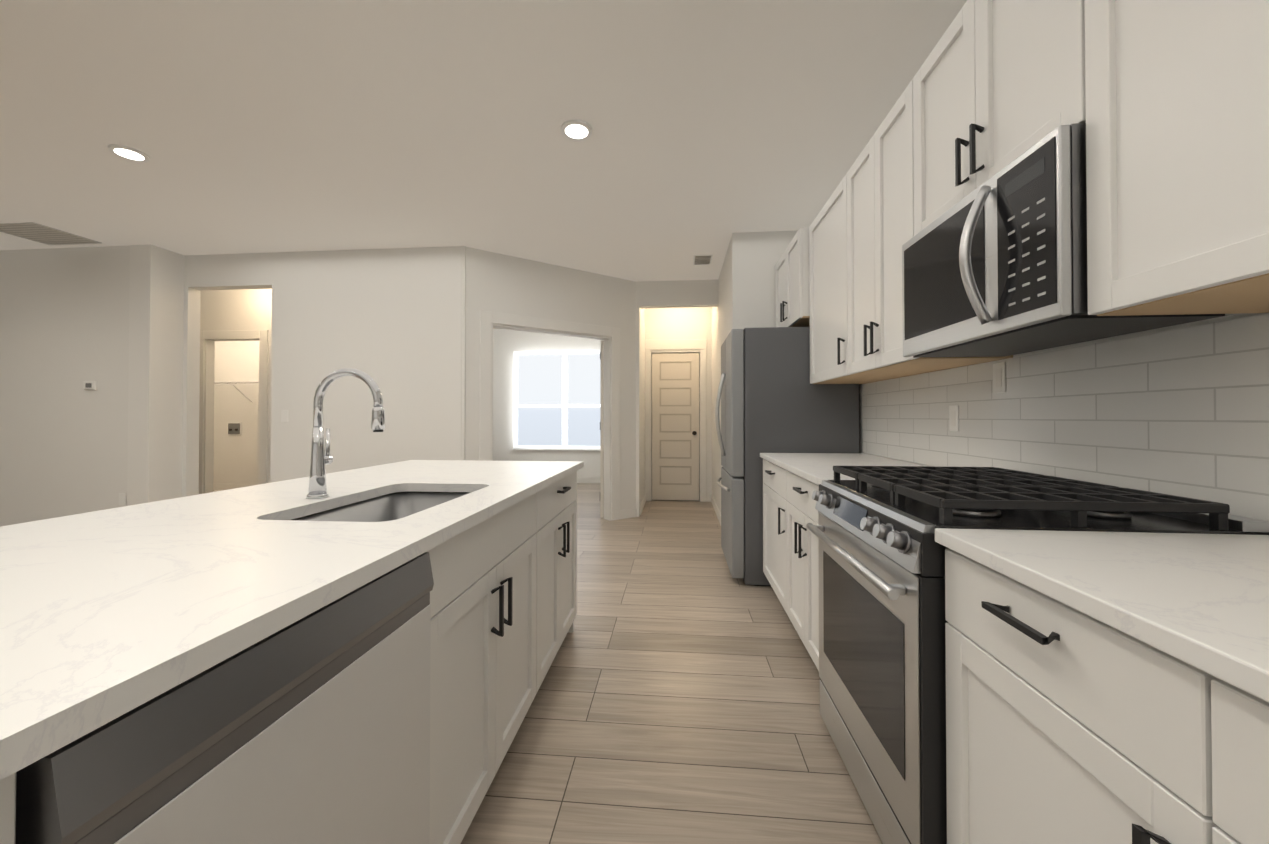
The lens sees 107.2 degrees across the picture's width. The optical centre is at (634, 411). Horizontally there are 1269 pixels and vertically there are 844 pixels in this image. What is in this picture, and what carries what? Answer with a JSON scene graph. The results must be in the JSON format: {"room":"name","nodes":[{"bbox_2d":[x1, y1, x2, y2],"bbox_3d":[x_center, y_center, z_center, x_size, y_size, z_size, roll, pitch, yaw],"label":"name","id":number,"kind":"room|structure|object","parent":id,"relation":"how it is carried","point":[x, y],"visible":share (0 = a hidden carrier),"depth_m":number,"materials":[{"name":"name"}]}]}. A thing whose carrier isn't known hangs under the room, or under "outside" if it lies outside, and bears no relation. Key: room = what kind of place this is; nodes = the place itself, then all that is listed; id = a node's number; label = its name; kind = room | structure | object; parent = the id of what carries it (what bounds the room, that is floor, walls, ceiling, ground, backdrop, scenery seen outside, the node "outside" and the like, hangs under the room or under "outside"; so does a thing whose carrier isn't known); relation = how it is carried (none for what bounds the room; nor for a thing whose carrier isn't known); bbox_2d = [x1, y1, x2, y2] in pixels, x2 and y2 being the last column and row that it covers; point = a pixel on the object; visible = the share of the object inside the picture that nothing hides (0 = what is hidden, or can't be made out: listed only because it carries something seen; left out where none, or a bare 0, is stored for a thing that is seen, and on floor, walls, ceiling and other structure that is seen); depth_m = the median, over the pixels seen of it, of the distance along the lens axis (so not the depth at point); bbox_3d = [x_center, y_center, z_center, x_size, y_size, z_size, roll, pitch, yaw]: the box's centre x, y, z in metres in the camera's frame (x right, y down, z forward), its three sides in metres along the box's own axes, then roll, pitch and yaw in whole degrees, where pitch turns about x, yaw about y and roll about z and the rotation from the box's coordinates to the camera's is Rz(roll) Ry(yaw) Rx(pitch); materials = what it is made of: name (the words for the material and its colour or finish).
{"room":"kitchen","nodes":[
{"label":"kitchen","id":0,"kind":"room"},
{"bbox_2d":[0,244,465,526],"bbox_3d":[-4.351,-0.162,4.443,5.600,2.720,0.413,0,-1,5],"label":"wall","id":1,"kind":"structure","parent":0,"point":[120,325],"depth_m":4.35,"materials":[{"name":"white paint"}]},
{"bbox_2d":[83,381,96,389],"bbox_3d":[-4.997,-0.243,4.292,0.120,0.080,0.021,0,-1,5],"label":"thermostat","id":2,"kind":"object","parent":1,"relation":"attached to","point":[89,385],"visible":0.96,"depth_m":4.28,"materials":[{"name":"white plastic"}]},
{"bbox_2d":[119,493,125,505],"bbox_3d":[-4.654,0.794,4.249,0.070,0.115,0.006,0,-1,5],"label":"electrical outlet plate","id":3,"kind":"object","parent":1,"relation":"attached to","point":[122,496],"depth_m":4.25,"materials":[{"name":"white plastic"}]},
{"bbox_2d":[200,289,271,493],"bbox_3d":[-5.158,-0.151,5.506,4.000,2.720,0.150,0,-1,5],"label":"wall","id":4,"kind":"structure","parent":0,"point":[235,459],"depth_m":5.36,"materials":[{"name":"white paint"}]},
{"bbox_2d":[199,330,267,493],"bbox_3d":[-4.651,0.134,5.450,0.900,2.150,0.115,0,-1,5],"label":"door frame","id":5,"kind":"structure","parent":4,"relation":"attached to","point":[206,417],"depth_m":5.43,"materials":[{"name":"white wood"}]},
{"bbox_2d":[227,422,241,434],"bbox_3d":[-6.287,0.264,7.342,0.240,0.210,0.037,0,-1,5],"label":"outlet box","id":6,"kind":"object","parent":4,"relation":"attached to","point":[234,428],"visible":1,"depth_m":7.34,"materials":[{"name":"white plastic"}]},
{"bbox_2d":[214,381,258,401],"bbox_3d":[-5.268,-0.304,7.075,3.280,0.308,0.395,0,-1,5],"label":"wire shelf","id":7,"kind":"object","parent":4,"relation":"attached to","point":[229,382],"visible":0.23,"depth_m":6.97,"materials":[{"name":"white metal"}]},
{"bbox_2d":[0,0,966,328],"bbox_3d":[-2.740,-1.563,3.395,9.200,0.060,12.500,0,-1,5],"label":"ceiling","id":8,"kind":"structure","parent":0,"point":[258,126],"depth_m":2.47,"materials":[{"name":"white paint"}]},
{"bbox_2d":[0,222,101,244],"bbox_3d":[-5.079,-1.522,4.013,0.530,0.009,0.450,0,-1,5],"label":"ceiling vent","id":9,"kind":"object","parent":8,"relation":"in","point":[39,233],"visible":1,"depth_m":4.00,"materials":[{"name":"white metal"}]},
{"bbox_2d":[108,144,149,161],"bbox_3d":[-2.997,-1.532,2.775,0.170,0.013,0.170,0,-1,5],"label":"recessed light","id":10,"kind":"object","parent":8,"relation":"in","point":[128,153],"visible":0.96,"depth_m":2.76,"materials":[{"name":"white plastic"}]},
{"bbox_2d":[561,120,591,140],"bbox_3d":[-0.316,-1.535,2.553,0.170,0.013,0.170,0,-1,5],"label":"recessed light","id":11,"kind":"object","parent":8,"relation":"in","point":[577,130],"visible":0.94,"depth_m":2.54,"materials":[{"name":"white plastic"}]},
{"bbox_2d":[693,254,712,264],"bbox_3d":[0.678,-1.515,4.662,0.180,0.009,0.280,0,-1,5],"label":"ceiling vent","id":12,"kind":"object","parent":8,"relation":"in","point":[702,259],"visible":0.98,"depth_m":4.64,"materials":[{"name":"white metal"}]},
{"bbox_2d":[493,329,600,476],"bbox_3d":[-1.293,-0.122,8.280,3.200,2.720,0.120,0,-1,5],"label":"wall","id":13,"kind":"structure","parent":0,"point":[507,343],"depth_m":8.30,"materials":[{"name":"white paint"}]},
{"bbox_2d":[512,351,599,449],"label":"window","id":14,"kind":"structure","parent":13,"relation":"in","point":[564,405],"depth_m":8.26,"materials":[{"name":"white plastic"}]},
{"bbox_2d":[577,477,599,482],"bbox_3d":[-1.348,1.188,8.205,3.100,0.100,0.012,0,-1,5],"label":"baseboard","id":15,"kind":"structure","parent":13,"relation":"attached to","point":[579,480],"depth_m":8.15,"materials":[{"name":"white wood"}]},
{"bbox_2d":[213,483,882,843],"bbox_3d":[-2.740,1.217,3.366,9.200,0.060,12.500,0,-1,5],"label":"floor","id":16,"kind":"structure","parent":0,"point":[676,700],"depth_m":1.79,"materials":[{"name":"beige wood"}]},
{"bbox_2d":[0,772,15,843],"bbox_3d":[-0.840,0.714,0.177,0.641,0.880,0.460,0,-1,5],"label":"base cabinet","id":17,"kind":"object","parent":16,"relation":"on","point":[8,784],"depth_m":0.37,"materials":[{"name":"white wood"}]},
{"bbox_2d":[15,552,433,843],"bbox_3d":[-0.753,0.723,0.706,0.617,0.872,0.600,0,-1,5],"label":"dishwasher","id":18,"kind":"object","parent":16,"relation":"on","point":[313,728],"visible":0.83,"depth_m":0.61,"materials":[{"name":"silver metal"}]},
{"bbox_2d":[213,483,257,489],"bbox_3d":[-5.250,1.178,7.253,3.300,0.100,0.012,0,-1,5],"label":"baseboard","id":19,"kind":"structure","parent":16,"relation":"on","point":[215,486],"depth_m":7.35,"materials":[{"name":"white wood"}]},
{"bbox_2d":[426,471,576,734],"bbox_3d":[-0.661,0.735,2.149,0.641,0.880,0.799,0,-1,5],"label":"base cabinet","id":20,"kind":"object","parent":16,"relation":"on","point":[503,597],"depth_m":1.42,"materials":[{"name":"white wood"}]},
{"bbox_2d":[0,460,583,780],"bbox_3d":[-0.882,0.270,1.267,0.980,0.030,2.635,0,-1,5],"label":"countertop","id":21,"kind":"structure","parent":20,"relation":"on","point":[107,616],"depth_m":0.72,"materials":[{"name":"white stone"}]},
{"bbox_2d":[306,368,384,498],"bbox_3d":[-0.855,0.062,1.408,0.238,0.386,0.094,0,-1,5],"label":"faucet","id":22,"kind":"object","parent":21,"relation":"on","point":[321,458],"visible":1,"depth_m":1.38,"materials":[{"name":"silver metal"}]},
{"bbox_2d":[292,491,471,521],"bbox_3d":[-0.711,0.384,1.389,0.420,0.194,0.670,0,-1,5],"label":"sink","id":23,"kind":"object","parent":21,"relation":"in","point":[392,506],"depth_m":1.64,"materials":[{"name":"silver metal"}]},
{"bbox_2d":[763,459,778,598],"bbox_3d":[1.159,0.741,2.749,0.659,0.880,0.747,0,-1,5],"label":"base cabinet","id":24,"kind":"object","parent":16,"relation":"on","point":[770,470],"depth_m":2.90,"materials":[{"name":"white wood"}]},
{"bbox_2d":[760,453,1268,702],"bbox_3d":[0.991,0.267,1.008,0.678,0.030,4.257,0,-1,5],"label":"countertop","id":25,"kind":"structure","parent":24,"relation":"on","point":[1200,601],"depth_m":0.71,"materials":[{"name":"white stone"}]},
{"bbox_2d":[715,327,858,585],"bbox_3d":[1.078,0.309,3.542,0.914,1.760,0.774,0,-1,5],"label":"fridge","id":26,"kind":"object","parent":16,"relation":"on","point":[773,400],"visible":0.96,"depth_m":3.17,"materials":[{"name":"grey metal"}]},
{"bbox_2d":[779,466,818,670],"bbox_3d":[1.102,0.734,2.123,0.659,0.880,0.751,0,-1,5],"label":"base cabinet","id":27,"kind":"object","parent":16,"relation":"on","point":[798,546],"depth_m":2.17,"materials":[{"name":"white wood"}]},
{"bbox_2d":[945,549,1126,843],"bbox_3d":[0.973,0.719,0.699,0.659,0.880,0.564,0,-1,5],"label":"base cabinet","id":28,"kind":"object","parent":16,"relation":"on","point":[1065,724],"depth_m":0.78,"materials":[{"name":"white wood"}]},
{"bbox_2d":[806,466,1268,843],"bbox_3d":[0.979,0.682,1.369,0.742,0.968,0.756,0,-1,5],"label":"range","id":29,"kind":"object","parent":16,"relation":"on","point":[882,655],"visible":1,"depth_m":1.15,"materials":[{"name":"silver metal"}]},
{"bbox_2d":[1127,635,1268,843],"bbox_3d":[0.926,0.714,0.178,0.659,0.880,0.723,0,-1,5],"label":"base cabinet","id":30,"kind":"object","parent":16,"relation":"on","point":[1198,742],"depth_m":0.53,"materials":[{"name":"white wood"}]},
{"bbox_2d":[461,247,635,509],"bbox_3d":[-0.798,-0.157,4.907,2.012,2.720,0.120,0,-1,-35],"label":"wall","id":31,"kind":"structure","parent":0,"point":[501,283],"depth_m":4.81,"materials":[{"name":"white paint"}]},
{"bbox_2d":[479,310,619,520],"bbox_3d":[-0.840,0.127,4.863,1.564,2.150,0.138,0,-1,-35],"label":"door frame","id":32,"kind":"structure","parent":31,"relation":"attached to","point":[491,320],"depth_m":5.01,"materials":[{"name":"white wood"}]},
{"bbox_2d":[600,340,603,517],"bbox_3d":[-0.390,0.194,5.602,0.042,2.008,0.632,0,-1,-3],"label":"door jamb","id":33,"kind":"object","parent":31,"relation":"in","point":[602,431],"depth_m":5.30,"materials":[{"name":"beige paint"}]},
{"bbox_2d":[620,508,636,518],"bbox_3d":[-0.772,1.152,4.831,1.942,0.100,0.012,0,-1,-35],"label":"baseboard","id":34,"kind":"structure","parent":31,"relation":"attached to","point":[628,513],"depth_m":5.32,"materials":[{"name":"white"}]},
{"bbox_2d":[636,279,717,516],"bbox_3d":[1.022,-0.138,6.725,1.890,2.720,2.800,0,-1,5],"label":"wall","id":35,"kind":"structure","parent":0,"point":[679,309],"depth_m":5.94,"materials":[{"name":"white paint"}]},
{"bbox_2d":[640,494,645,514],"bbox_3d":[0.111,1.164,5.961,0.012,0.100,0.920,0,-1,5],"label":"baseboard","id":36,"kind":"structure","parent":35,"relation":"attached to","point":[644,499],"depth_m":5.78,"materials":[{"name":"white wood"}]},
{"bbox_2d":[645,339,706,501],"bbox_3d":[0.565,0.114,6.443,0.850,2.210,0.139,0,-1,5],"label":"door frame","id":37,"kind":"structure","parent":35,"relation":"attached to","point":[680,344],"depth_m":6.39,"materials":[{"name":"white wood"}]},
{"bbox_2d":[652,353,699,500],"bbox_3d":[0.560,0.202,6.395,0.658,2.034,0.111,0,-1,5],"label":"hall door","id":38,"kind":"structure","parent":35,"relation":"in","point":[675,428],"depth_m":6.42,"materials":[{"name":"beige wood"}]},
{"bbox_2d":[711,494,720,524],"bbox_3d":[0.939,1.156,5.149,0.015,0.100,2.387,0,-1,5],"label":"baseboard","id":39,"kind":"structure","parent":35,"relation":"attached to","point":[713,502],"depth_m":5.48,"materials":[{"name":"white"}]},
{"bbox_2d":[712,230,797,512],"bbox_3d":[1.382,-0.155,5.121,0.883,2.720,2.390,0,-1,5],"label":"wall block","id":40,"kind":"object","parent":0,"point":[746,289],"visible":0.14,"depth_m":3.97,"materials":[{"name":"white paint"}]},
{"bbox_2d":[859,313,1265,466],"bbox_3d":[1.337,-0.204,0.381,0.120,2.720,7.060,0,-1,5],"label":"wall","id":41,"kind":"structure","parent":0,"point":[1218,319],"depth_m":1.35,"materials":[{"name":"white paint"}]},
{"bbox_2d":[775,228,806,326],"bbox_3d":[1.353,-0.943,3.530,0.409,0.598,0.780,0,-1,5],"label":"upper cabinet","id":42,"kind":"object","parent":41,"relation":"attached to","point":[791,268],"depth_m":3.39,"materials":[{"name":"white wood"}]},
{"bbox_2d":[807,185,902,383],"bbox_3d":[1.313,-0.726,2.745,0.349,1.048,0.756,0,-1,5],"label":"upper cabinet","id":43,"kind":"object","parent":41,"relation":"attached to","point":[823,233],"depth_m":2.85,"materials":[{"name":"white wood"}]},
{"bbox_2d":[839,70,1012,375],"bbox_3d":[1.253,-0.733,2.086,0.349,1.048,0.808,0,-1,5],"label":"upper cabinet","id":44,"kind":"object","parent":41,"relation":"attached to","point":[879,193],"depth_m":2.05,"materials":[{"name":"white wood"}]},
{"bbox_2d":[949,405,958,430],"bbox_3d":[1.419,0.028,2.079,0.005,0.114,0.070,0,-1,5],"label":"electrical outlet plate","id":45,"kind":"object","parent":41,"relation":"attached to","point":[953,410],"depth_m":2.07,"materials":[{"name":"white plastic"}]},
{"bbox_2d":[993,362,1005,392],"bbox_3d":[1.392,-0.130,1.786,0.005,0.114,0.070,0,-1,5],"label":"electrical outlet plate","id":46,"kind":"object","parent":41,"relation":"attached to","point":[999,377],"depth_m":1.78,"materials":[{"name":"white plastic"}]},
{"bbox_2d":[919,0,1082,231],"bbox_3d":[1.189,-0.955,1.378,0.349,0.618,0.734,0,-1,5],"label":"upper cabinet","id":47,"kind":"object","parent":41,"relation":"attached to","point":[1003,75],"depth_m":1.34,"materials":[{"name":"white wood"}]},
{"bbox_2d":[902,123,1233,357],"bbox_3d":[1.126,-0.418,1.378,0.472,0.426,0.728,0,-1,5],"label":"microwave","id":48,"kind":"object","parent":47,"relation":"attached to","point":[995,265],"visible":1,"depth_m":1.20,"materials":[{"name":"silver metal"}]},
{"bbox_2d":[862,313,1268,520],"bbox_3d":[1.318,0.021,0.883,0.008,0.456,4.462,0,-1,5],"label":"tile backsplash","id":49,"kind":"structure","parent":41,"relation":"attached to","point":[1182,412],"depth_m":1.31,"materials":[{"name":"white tile"}]},
{"bbox_2d":[1075,0,1268,315],"bbox_3d":[1.128,-0.747,0.707,0.349,1.048,0.727,0,-1,5],"label":"upper cabinet","id":50,"kind":"object","parent":41,"relation":"attached to","point":[1166,102],"depth_m":0.85,"materials":[{"name":"white wood"}]}
]}

